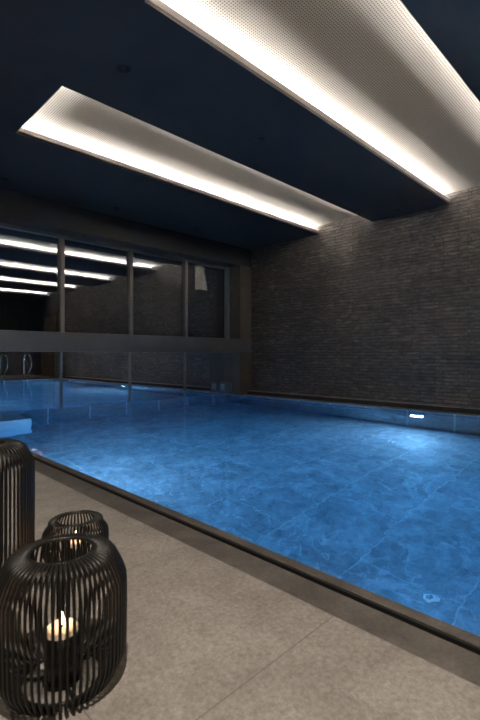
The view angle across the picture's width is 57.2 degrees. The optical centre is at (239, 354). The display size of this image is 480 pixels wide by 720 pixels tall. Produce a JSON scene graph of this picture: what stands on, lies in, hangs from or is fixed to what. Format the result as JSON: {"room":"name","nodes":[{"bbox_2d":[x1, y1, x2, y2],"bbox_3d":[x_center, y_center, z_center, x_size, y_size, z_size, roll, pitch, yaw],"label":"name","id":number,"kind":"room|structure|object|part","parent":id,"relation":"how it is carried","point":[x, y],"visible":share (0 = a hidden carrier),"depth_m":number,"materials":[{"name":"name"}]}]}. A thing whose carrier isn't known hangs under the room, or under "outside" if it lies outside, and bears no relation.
{"room":"spa","nodes":[
{"label":"spa","id":0,"kind":"room"},
{"bbox_2d":[0,188,250,267],"bbox_3d":[-3.700,-2.462,7.620,0.530,0.455,10.800,0,0,45],"label":"wall","id":1,"kind":"structure","parent":0,"point":[16,208],"depth_m":8.49,"materials":[{"name":"paint"}]},
{"bbox_2d":[58,237,64,331],"bbox_3d":[-3.338,-1.302,8.212,0.130,1.755,0.080,0,0,45],"label":"window mullion","id":2,"kind":"object","parent":1,"relation":"in","point":[61,241],"depth_m":8.17,"materials":[{"name":"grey metal"}]},
{"bbox_2d":[0,223,226,337],"bbox_3d":[-4.001,-1.317,7.566,0.140,1.835,10.300,0,0,45],"label":"trim","id":3,"kind":"structure","parent":1,"relation":"attached to","point":[2,225],"depth_m":8.69,"materials":[{"name":"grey metal"}]},
{"bbox_2d":[127,251,132,334],"bbox_3d":[-2.312,-1.302,9.246,0.130,1.755,0.080,0,0,45],"label":"window mullion","id":4,"kind":"object","parent":1,"relation":"in","point":[129,253],"depth_m":9.20,"materials":[{"name":"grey metal"}]},
{"bbox_2d":[182,261,187,336],"bbox_3d":[-1.285,-1.302,10.280,0.130,1.755,0.080,0,0,45],"label":"window mullion","id":5,"kind":"object","parent":1,"relation":"in","point":[185,263],"depth_m":10.23,"materials":[{"name":"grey metal"}]},
{"bbox_2d":[188,263,224,337],"bbox_3d":[-0.831,-1.302,10.753,0.012,1.765,1.235,0,0,45],"label":"window","id":6,"kind":"structure","parent":1,"relation":"in","point":[208,283],"depth_m":10.84,"materials":[{"name":"clear glass"}]},
{"bbox_2d":[225,267,228,338],"bbox_3d":[-0.360,-1.317,11.268,0.170,1.835,0.085,0,0,45],"label":"trim","id":7,"kind":"structure","parent":1,"relation":"attached to","point":[227,269],"depth_m":11.20,"materials":[{"name":"metal"}]},
{"bbox_2d":[224,265,250,394],"bbox_3d":[-0.198,-0.583,11.460,0.970,3.305,0.415,0,0,45],"label":"wall pillar","id":8,"kind":"structure","parent":0,"point":[237,366],"depth_m":11.11,"materials":[{"name":"paint"}]},
{"bbox_2d":[220,381,231,391],"bbox_3d":[-0.367,0.810,11.183,0.230,0.260,0.215,0,0,45],"label":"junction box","id":9,"kind":"object","parent":8,"relation":"attached to","point":[225,386],"visible":1,"depth_m":11.12,"materials":[{"name":"plastic"}]},
{"bbox_3d":[-0.285,0.810,11.113,0.015,0.260,0.200,0,0,45],"label":"plate","id":10,"kind":"part","parent":9,"relation":"part of","materials":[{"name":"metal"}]},
{"bbox_2d":[0,0,479,249],"bbox_3d":[1.192,-2.840,2.762,15.200,0.300,10.800,0,0,45],"label":"ceiling","id":11,"kind":"structure","parent":0,"point":[177,83],"depth_m":4.88,"materials":[{"name":"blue paint"}]},
{"bbox_2d":[116,64,130,73],"bbox_3d":[-1.093,-2.688,4.136,0.136,0.004,0.136,0,0,45],"label":"recessed light","id":12,"kind":"object","parent":11,"relation":"in","point":[122,68],"visible":1,"depth_m":4.13,"materials":[{"name":"black"}]},
{"bbox_2d":[15,86,372,234],"bbox_3d":[-0.106,-2.799,7.011,1.850,0.222,6.600,0,0,45],"label":"cove","id":13,"kind":"object","parent":11,"relation":"attached to","point":[73,120],"visible":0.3,"depth_m":6.39,"materials":[{"name":"white paint"}]},
{"bbox_2d":[255,137,265,141],"bbox_3d":[0.256,-2.688,5.495,0.136,0.004,0.136,0,0,45],"label":"recessed light","id":14,"kind":"object","parent":11,"relation":"in","point":[258,139],"visible":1,"depth_m":5.49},
{"bbox_2d":[144,0,479,203],"bbox_3d":[1.906,-2.799,5.013,1.920,0.222,6.600,0,0,45],"label":"cove","id":15,"kind":"object","parent":11,"relation":"attached to","point":[369,68],"visible":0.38,"depth_m":4.44,"materials":[{"name":"white paint"}]},
{"bbox_2d":[0,455,479,719],"bbox_3d":[1.192,1.143,2.762,15.200,0.315,10.800,0,0,45],"label":"floor","id":16,"kind":"structure","parent":0,"point":[207,638],"depth_m":1.44,"materials":[{"name":"stone"}]},
{"bbox_2d":[0,438,34,602],"bbox_3d":[-1.047,0.672,1.800,0.379,0.626,0.379,0,0,43],"label":"wire lantern","id":17,"kind":"object","parent":16,"relation":"on","point":[26,476],"visible":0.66,"depth_m":1.77,"materials":[{"name":"black metal"}]},
{"bbox_2d":[0,533,126,715],"bbox_3d":[-0.542,0.787,1.340,0.385,0.396,0.385,0,0,45],"label":"wire lantern","id":18,"kind":"object","parent":16,"relation":"on","point":[62,659],"visible":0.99,"depth_m":1.24,"materials":[{"name":"black metal"}]},
{"bbox_2d":[47,612,77,640],"bbox_3d":[-0.542,0.867,1.340,0.092,0.176,0.092,0,0,45],"label":"candle","id":19,"kind":"object","parent":18,"relation":"in","point":[63,618],"visible":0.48,"depth_m":1.33,"materials":[{"name":"white wax"}]},
{"bbox_2d":[41,510,108,575],"bbox_3d":[-0.757,0.867,2.030,0.292,0.235,0.292,0,0,41],"label":"wire lantern","id":20,"kind":"object","parent":16,"relation":"on","point":[98,521],"visible":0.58,"depth_m":1.99,"materials":[{"name":"black metal"}]},
{"bbox_2d":[251,186,479,407],"bbox_3d":[3.985,-0.870,7.775,12.100,4.240,0.250,0,0,45],"label":"wall","id":21,"kind":"structure","parent":0,"point":[388,309],"depth_m":8.85,"materials":[{"name":"brick"}]},
{"bbox_2d":[0,330,250,352],"bbox_3d":[-3.757,-0.230,7.676,0.690,0.340,10.800,0,0,45],"label":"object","id":22,"kind":"structure","parent":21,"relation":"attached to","point":[10,341],"depth_m":8.49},
{"bbox_3d":[1.161,2.850,5.548,10.570,0.200,6.330,0,0,45],"label":"floor","id":23,"kind":"structure","parent":0,"visible":0},
{"bbox_2d":[0,394,479,635],"bbox_3d":[1.160,1.876,5.546,10.374,1.752,6.130,0,0,45],"label":"pool water","id":24,"kind":"object","parent":23,"relation":"on","point":[385,502],"visible":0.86,"depth_m":3.68,"materials":[{"name":"blue liquid"}]},
{"bbox_3d":[-2.565,1.895,9.388,0.330,1.710,6.530,0,0,45],"label":"glass wall","id":25,"kind":"structure","parent":0,"visible":0},
{"bbox_2d":[0,352,59,412],"bbox_3d":[-3.928,0.489,7.838,0.020,1.097,1.482,0,0,45],"label":"glass screen","id":26,"kind":"object","parent":25,"relation":"on","point":[29,381],"visible":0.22,"depth_m":7.95,"materials":[{"name":"clear glass"}]},
{"bbox_2d":[60,352,62,407],"bbox_3d":[-3.389,0.489,8.346,0.026,1.098,0.040,0,0,45],"label":"post","id":27,"kind":"object","parent":25,"relation":"on","point":[61,353],"visible":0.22,"depth_m":8.33,"materials":[{"name":"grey metal"}]},
{"bbox_2d":[63,352,128,407],"bbox_3d":[-2.884,0.489,8.889,0.020,1.097,1.482,0,0,45],"label":"glass screen","id":28,"kind":"object","parent":25,"relation":"on","point":[89,378],"visible":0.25,"depth_m":8.86,"materials":[{"name":"clear glass"}]},
{"bbox_2d":[129,352,130,401],"bbox_3d":[-2.344,0.489,9.397,0.026,1.098,0.040,0,0,45],"label":"post","id":29,"kind":"object","parent":25,"relation":"on","point":[129,352],"visible":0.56,"depth_m":9.38,"materials":[{"name":"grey metal"}]},
{"bbox_2d":[131,352,183,401],"bbox_3d":[-1.840,0.489,9.941,0.020,1.097,1.482,0,0,45],"label":"glass screen","id":30,"kind":"object","parent":25,"relation":"on","point":[154,375],"visible":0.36,"depth_m":9.89,"materials":[{"name":"clear glass"}]},
{"bbox_2d":[184,352,185,396],"bbox_3d":[-1.300,0.489,10.449,0.026,1.098,0.040,0,0,45],"label":"post","id":31,"kind":"object","parent":25,"relation":"on","point":[184,352],"visible":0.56,"depth_m":10.44,"materials":[{"name":"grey metal"}]},
{"bbox_2d":[186,353,223,396],"bbox_3d":[-0.865,0.489,10.923,0.020,1.097,1.286,0,0,45],"label":"glass screen","id":32,"kind":"object","parent":25,"relation":"on","point":[204,371],"visible":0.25,"depth_m":10.90,"materials":[{"name":"clear glass"}]},
{"bbox_3d":[-1.041,2.000,3.330,10.570,1.500,0.120,0,0,45],"label":"pool","id":33,"kind":"object","parent":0,"visible":0},
{"bbox_2d":[1,442,479,647],"bbox_3d":[1.249,1.119,5.686,10.760,0.261,6.570,0,0,45],"label":"trim","id":34,"kind":"structure","parent":33,"relation":"attached to","point":[444,627],"depth_m":2.03,"materials":[{"name":"grey stone"}]},
{"bbox_2d":[1,443,479,654],"bbox_3d":[-1.104,1.147,3.358,10.700,0.307,0.050,0,0,45],"label":"trim","id":35,"kind":"structure","parent":33,"relation":"attached to","point":[465,645],"depth_m":1.98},
{"bbox_2d":[3,453,479,685],"bbox_3d":[1.211,1.133,5.583,10.850,0.294,6.770,0,0,45],"label":"pool edge","id":36,"kind":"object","parent":33,"relation":"attached to","point":[455,659],"depth_m":1.83,"materials":[{"name":"grey stone"}]},
{"bbox_3d":[3.453,1.877,7.856,10.570,1.745,0.384,0,0,45],"label":"wall","id":37,"kind":"structure","parent":0,"visible":0},
{"bbox_2d":[241,391,479,416],"bbox_3d":[3.731,1.083,7.753,9.830,0.335,0.140,0,0,45],"label":"trim","id":38,"kind":"structure","parent":37,"relation":"on","point":[413,406],"depth_m":8.70,"materials":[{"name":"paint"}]},
{"bbox_2d":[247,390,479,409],"bbox_3d":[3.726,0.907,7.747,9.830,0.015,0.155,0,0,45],"label":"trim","id":39,"kind":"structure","parent":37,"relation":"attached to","point":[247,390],"depth_m":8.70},
{"label":"outside","id":40,"kind":"structure","parent":0,"visible":0},
{"bbox_2d":[0,228,197,352],"bbox_3d":[-4.747,-1.725,12.747,0.300,5.550,20.600,0,0,45],"label":"window","id":41,"kind":"structure","parent":40,"point":[95,276],"depth_m":12.81,"materials":[{"name":"glass"}]}
]}

